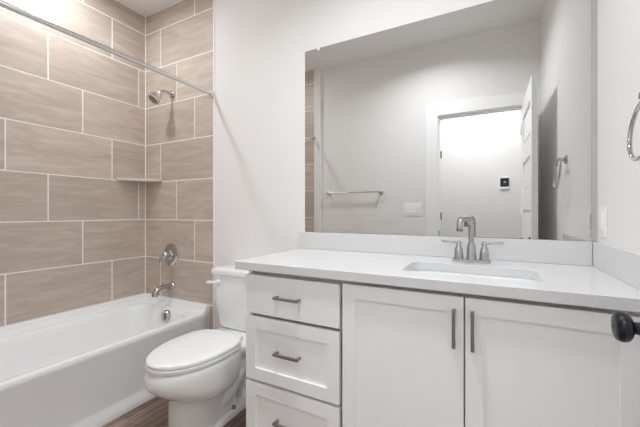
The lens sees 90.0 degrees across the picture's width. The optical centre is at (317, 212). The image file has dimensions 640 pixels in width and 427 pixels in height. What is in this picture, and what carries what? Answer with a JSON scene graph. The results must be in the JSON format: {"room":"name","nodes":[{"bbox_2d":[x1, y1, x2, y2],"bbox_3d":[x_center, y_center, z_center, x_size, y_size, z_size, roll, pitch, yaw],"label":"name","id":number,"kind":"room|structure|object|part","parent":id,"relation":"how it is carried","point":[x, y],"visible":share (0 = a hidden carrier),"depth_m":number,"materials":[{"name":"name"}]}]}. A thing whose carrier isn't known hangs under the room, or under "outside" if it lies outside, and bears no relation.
{"room":"bathroom","nodes":[
{"label":"bathroom","id":0,"kind":"room"},
{"bbox_2d":[0,0,145,326],"bbox_3d":[-1.857,-0.258,1.990,0.101,2.756,1.796,0,0,28],"label":"wall","id":1,"kind":"structure","parent":0,"point":[73,110],"depth_m":2.18,"materials":[{"name":"beige tile"}]},
{"bbox_2d":[117,0,180,16],"bbox_3d":[-0.315,-1.686,0.499,4.224,0.100,2.986,0,0,28],"label":"ceiling","id":2,"kind":"structure","parent":0,"point":[144,7],"depth_m":2.52,"materials":[{"name":"white paint"}]},
{"bbox_2d":[102,396,245,426],"bbox_3d":[-0.315,1.145,0.499,4.224,0.050,2.986,0,0,28],"label":"floor","id":3,"kind":"structure","parent":0,"point":[154,412],"depth_m":1.75,"materials":[{"name":"brown wood"}]},
{"bbox_2d":[0,293,207,426],"bbox_3d":[-1.472,0.896,1.819,0.738,0.448,1.534,0,0,28],"label":"bathtub","id":4,"kind":"object","parent":3,"relation":"on","point":[82,367],"visible":0.94,"depth_m":1.84,"materials":[{"name":"white ceramic"}]},
{"bbox_3d":[-1.136,0.775,2.393,0.090,0.091,0.032,0,0,28],"label":"overflow plate","id":5,"kind":"part","parent":4,"relation":"part of","materials":[{"name":"silver metal"}]},
{"bbox_2d":[144,264,248,426],"bbox_3d":[-0.584,0.738,1.784,0.450,0.765,0.756,0,0,28],"label":"toilet","id":6,"kind":"object","parent":3,"relation":"on","point":[201,374],"visible":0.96,"depth_m":1.62,"materials":[{"name":"white ceramic"}]},
{"bbox_3d":[-0.646,0.729,1.666,0.370,0.022,0.482,0,0,28],"label":"seat","id":7,"kind":"part","parent":6,"relation":"part of","materials":[{"name":"white plastic"}]},
{"bbox_3d":[-0.647,0.704,1.665,0.368,0.028,0.476,0,0,28],"label":"lid","id":8,"kind":"part","parent":6,"relation":"part of","materials":[{"name":"white plastic"}]},
{"bbox_3d":[-0.662,0.438,2.019,0.089,0.032,0.037,0,0,28],"label":"flush lever","id":9,"kind":"part","parent":6,"relation":"part of","materials":[{"name":"white ceramic"}]},
{"bbox_3d":[-0.454,0.377,2.029,0.450,0.043,0.202,0,0,28],"label":"tank lid","id":10,"kind":"part","parent":6,"relation":"part of","materials":[{"name":"white ceramic"}]},
{"bbox_3d":[-0.453,0.567,2.031,0.426,0.342,0.184,0,0,28],"label":"tank","id":11,"kind":"part","parent":6,"relation":"part of","materials":[{"name":"white ceramic"}]},
{"bbox_2d":[246,270,639,426],"bbox_3d":[0.400,0.688,1.355,1.349,0.864,0.601,0,0,28],"label":"vanity cabinet","id":12,"kind":"object","parent":3,"relation":"on","point":[321,352],"visible":0.95,"depth_m":1.08,"materials":[{"name":"white paint"}]},
{"bbox_3d":[-0.129,0.880,1.313,0.124,0.010,0.032,0,0,28],"label":"handle","id":13,"kind":"part","parent":12,"relation":"part of","materials":[{"name":"silver metal"}]},
{"bbox_3d":[-0.129,0.592,1.313,0.124,0.010,0.032,0,0,28],"label":"handle","id":14,"kind":"part","parent":12,"relation":"part of","materials":[{"name":"silver metal"}]},
{"bbox_3d":[-0.129,0.357,1.313,0.124,0.010,0.032,0,0,28],"label":"handle","id":15,"kind":"part","parent":12,"relation":"part of","materials":[{"name":"silver metal"}]},
{"bbox_3d":[-0.116,0.877,1.334,0.456,0.255,0.019,0,0,28],"label":"drawer","id":16,"kind":"part","parent":12,"relation":"part of","materials":[{"name":"white paint"}]},
{"bbox_3d":[-0.116,0.598,1.334,0.456,0.277,0.019,0,0,28],"label":"drawer","id":17,"kind":"part","parent":12,"relation":"part of","materials":[{"name":"white paint"}]},
{"bbox_3d":[-0.116,0.359,1.334,0.456,0.169,0.019,0,0,28],"label":"drawer","id":18,"kind":"part","parent":12,"relation":"part of","materials":[{"name":"white paint"}]},
{"bbox_3d":[0.282,0.637,1.123,0.418,0.735,0.019,0,0,28],"label":"door","id":19,"kind":"part","parent":12,"relation":"part of","materials":[{"name":"white paint"}]},
{"bbox_2d":[235,248,639,312],"bbox_3d":[0.381,0.236,1.372,1.398,0.036,0.588,0,0,28],"label":"countertop","id":20,"kind":"structure","parent":12,"relation":"on","point":[576,285],"depth_m":1.16,"materials":[{"name":"white stone"}]},
{"bbox_2d":[441,216,503,263],"bbox_3d":[0.673,0.116,1.395,0.215,0.203,0.160,0,0,-5],"label":"faucet","id":21,"kind":"object","parent":20,"relation":"on","point":[484,258],"visible":1,"depth_m":1.39,"materials":[{"name":"silver metal"}]},
{"bbox_3d":[0.602,0.134,1.444,0.086,0.021,0.017,0,0,20],"label":"lever","id":22,"kind":"part","parent":21,"relation":"part of","materials":[{"name":"silver metal"}]},
{"bbox_3d":[0.631,0.172,1.433,0.042,0.068,0.042,0,0,28],"label":"handle","id":23,"kind":"part","parent":21,"relation":"part of","materials":[{"name":"silver metal"}]},
{"bbox_3d":[0.631,0.111,1.372,0.161,0.194,0.044,0,0,-40],"label":"spout","id":24,"kind":"part","parent":21,"relation":"part of","materials":[{"name":"silver metal"}]},
{"bbox_3d":[0.676,0.211,1.410,0.156,0.014,0.052,0,0,28],"label":"plate","id":25,"kind":"part","parent":21,"relation":"part of","materials":[{"name":"silver metal"}]},
{"bbox_3d":[0.721,0.172,1.386,0.042,0.068,0.042,0,0,28],"label":"handle","id":26,"kind":"part","parent":21,"relation":"part of","materials":[{"name":"silver metal"}]},
{"bbox_3d":[0.746,0.134,1.368,0.086,0.021,0.017,0,0,36],"label":"lever","id":27,"kind":"part","parent":21,"relation":"part of","materials":[{"name":"silver metal"}]},
{"bbox_2d":[412,270,536,281],"bbox_3d":[0.570,0.316,1.215,0.492,0.121,0.296,0,0,28],"label":"sink","id":28,"kind":"object","parent":20,"relation":"in","point":[426,271],"visible":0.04,"depth_m":1.32,"materials":[{"name":"white ceramic"}]},
{"bbox_3d":[0.432,0.367,1.016,0.010,0.121,0.032,0,0,28],"label":"handle","id":29,"kind":"part","parent":12,"relation":"part of","materials":[{"name":"silver metal"}]},
{"bbox_3d":[0.479,0.367,0.991,0.010,0.121,0.032,0,0,28],"label":"handle","id":30,"kind":"part","parent":12,"relation":"part of","materials":[{"name":"silver metal"}]},
{"bbox_3d":[0.659,0.637,0.923,0.424,0.735,0.019,0,0,28],"label":"door","id":31,"kind":"part","parent":12,"relation":"part of","materials":[{"name":"white paint"}]},
{"bbox_2d":[146,0,596,328],"bbox_3d":[-0.128,-0.258,2.032,3.118,2.756,0.101,0,0,28],"label":"wall","id":32,"kind":"structure","parent":0,"point":[261,46],"depth_m":2.21,"materials":[{"name":"white paint"}]},
{"bbox_2d":[0,0,214,97],"bbox_3d":[-1.117,-0.853,1.632,0.048,0.048,1.536,0,0,28],"label":"shower curtain rod","id":33,"kind":"object","parent":32,"relation":"attached to","point":[3,4],"visible":1,"depth_m":1.60,"materials":[{"name":"silver metal"}]},
{"bbox_2d":[116,177,161,182],"bbox_3d":[-1.401,-0.259,2.515,0.213,0.022,0.240,0,0,28],"label":"corner shelf","id":34,"kind":"object","parent":32,"relation":"attached to","point":[143,180],"visible":1,"depth_m":2.53,"materials":[{"name":"stone"}]},
{"bbox_2d":[147,89,174,104],"bbox_3d":[-1.197,-0.884,2.433,0.093,0.142,0.193,0,0,28],"label":"showerhead","id":35,"kind":"object","parent":32,"relation":"attached to","point":[154,97],"visible":1,"depth_m":2.39,"materials":[{"name":"silver metal"}]},
{"bbox_2d":[151,282,174,296],"bbox_3d":[-1.188,0.584,2.442,0.070,0.094,0.169,0,0,28],"label":"tub spout","id":36,"kind":"object","parent":32,"relation":"attached to","point":[170,286],"visible":1,"depth_m":2.43,"materials":[{"name":"silver metal"}]},
{"bbox_2d":[159,243,178,265],"bbox_3d":[-1.176,0.330,2.477,0.175,0.175,0.096,0,0,28],"label":"shower valve","id":37,"kind":"object","parent":32,"relation":"attached to","point":[170,254],"visible":1,"depth_m":2.48,"materials":[{"name":"silver metal"}]},
{"bbox_3d":[-1.179,0.330,2.473,0.060,0.060,0.058,0,0,28],"label":"handle","id":38,"kind":"part","parent":37,"relation":"part of","materials":[{"name":"silver metal"}]},
{"bbox_2d":[213,0,214,328],"bbox_3d":[-0.748,-0.258,2.302,0.012,2.756,0.006,0,0,28],"label":"trim","id":39,"kind":"structure","parent":32,"relation":"attached to","point":[213,0],"depth_m":2.30,"materials":[{"name":"white paint"}]},
{"bbox_2d":[300,232,591,265],"bbox_3d":[0.505,0.168,1.631,1.388,0.100,0.016,0,0,28],"label":"backsplash","id":40,"kind":"structure","parent":32,"relation":"attached to","point":[520,250],"depth_m":1.56,"materials":[{"name":"white stone"}]},
{"bbox_2d":[305,0,596,240],"bbox_3d":[0.529,-0.440,1.622,1.374,1.111,0.009,0,0,28],"label":"mirror","id":41,"kind":"object","parent":32,"relation":"attached to","point":[486,112],"visible":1,"depth_m":1.54,"materials":[{"name":"clear glass"}]},
{"bbox_2d":[597,0,639,252],"bbox_3d":[0.837,-0.258,0.630,0.100,2.756,1.674,0,0,28],"label":"wall","id":42,"kind":"structure","parent":0,"point":[618,21],"depth_m":1.08,"materials":[{"name":"white paint"}]},
{"bbox_2d":[599,207,606,237],"bbox_3d":[1.092,0.036,1.230,0.010,0.117,0.076,0,0,28],"label":"light switch","id":43,"kind":"object","parent":42,"relation":"attached to","point":[602,210],"visible":1,"depth_m":1.21,"materials":[{"name":"white plastic"}]},
{"bbox_2d":[592,241,639,289],"bbox_3d":[0.993,0.168,1.050,0.016,0.100,0.586,0,0,28],"label":"side splash","id":44,"kind":"object","parent":42,"relation":"attached to","point":[623,264],"visible":1,"depth_m":1.04,"materials":[{"name":"white stone"}]},
{"bbox_2d":[627,92,639,160],"bbox_3d":[0.844,-0.230,0.812,0.057,0.193,0.169,0,0,28],"label":"towel ring","id":45,"kind":"object","parent":42,"relation":"attached to","point":[631,155],"visible":1,"depth_m":0.87,"materials":[{"name":"silver metal"}]},
{"bbox_2d":[611,311,639,342],"bbox_3d":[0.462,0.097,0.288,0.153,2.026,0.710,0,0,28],"label":"door knob","id":46,"kind":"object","parent":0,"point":[624,329],"depth_m":0.55,"materials":[{"name":"black metal"}]}
]}

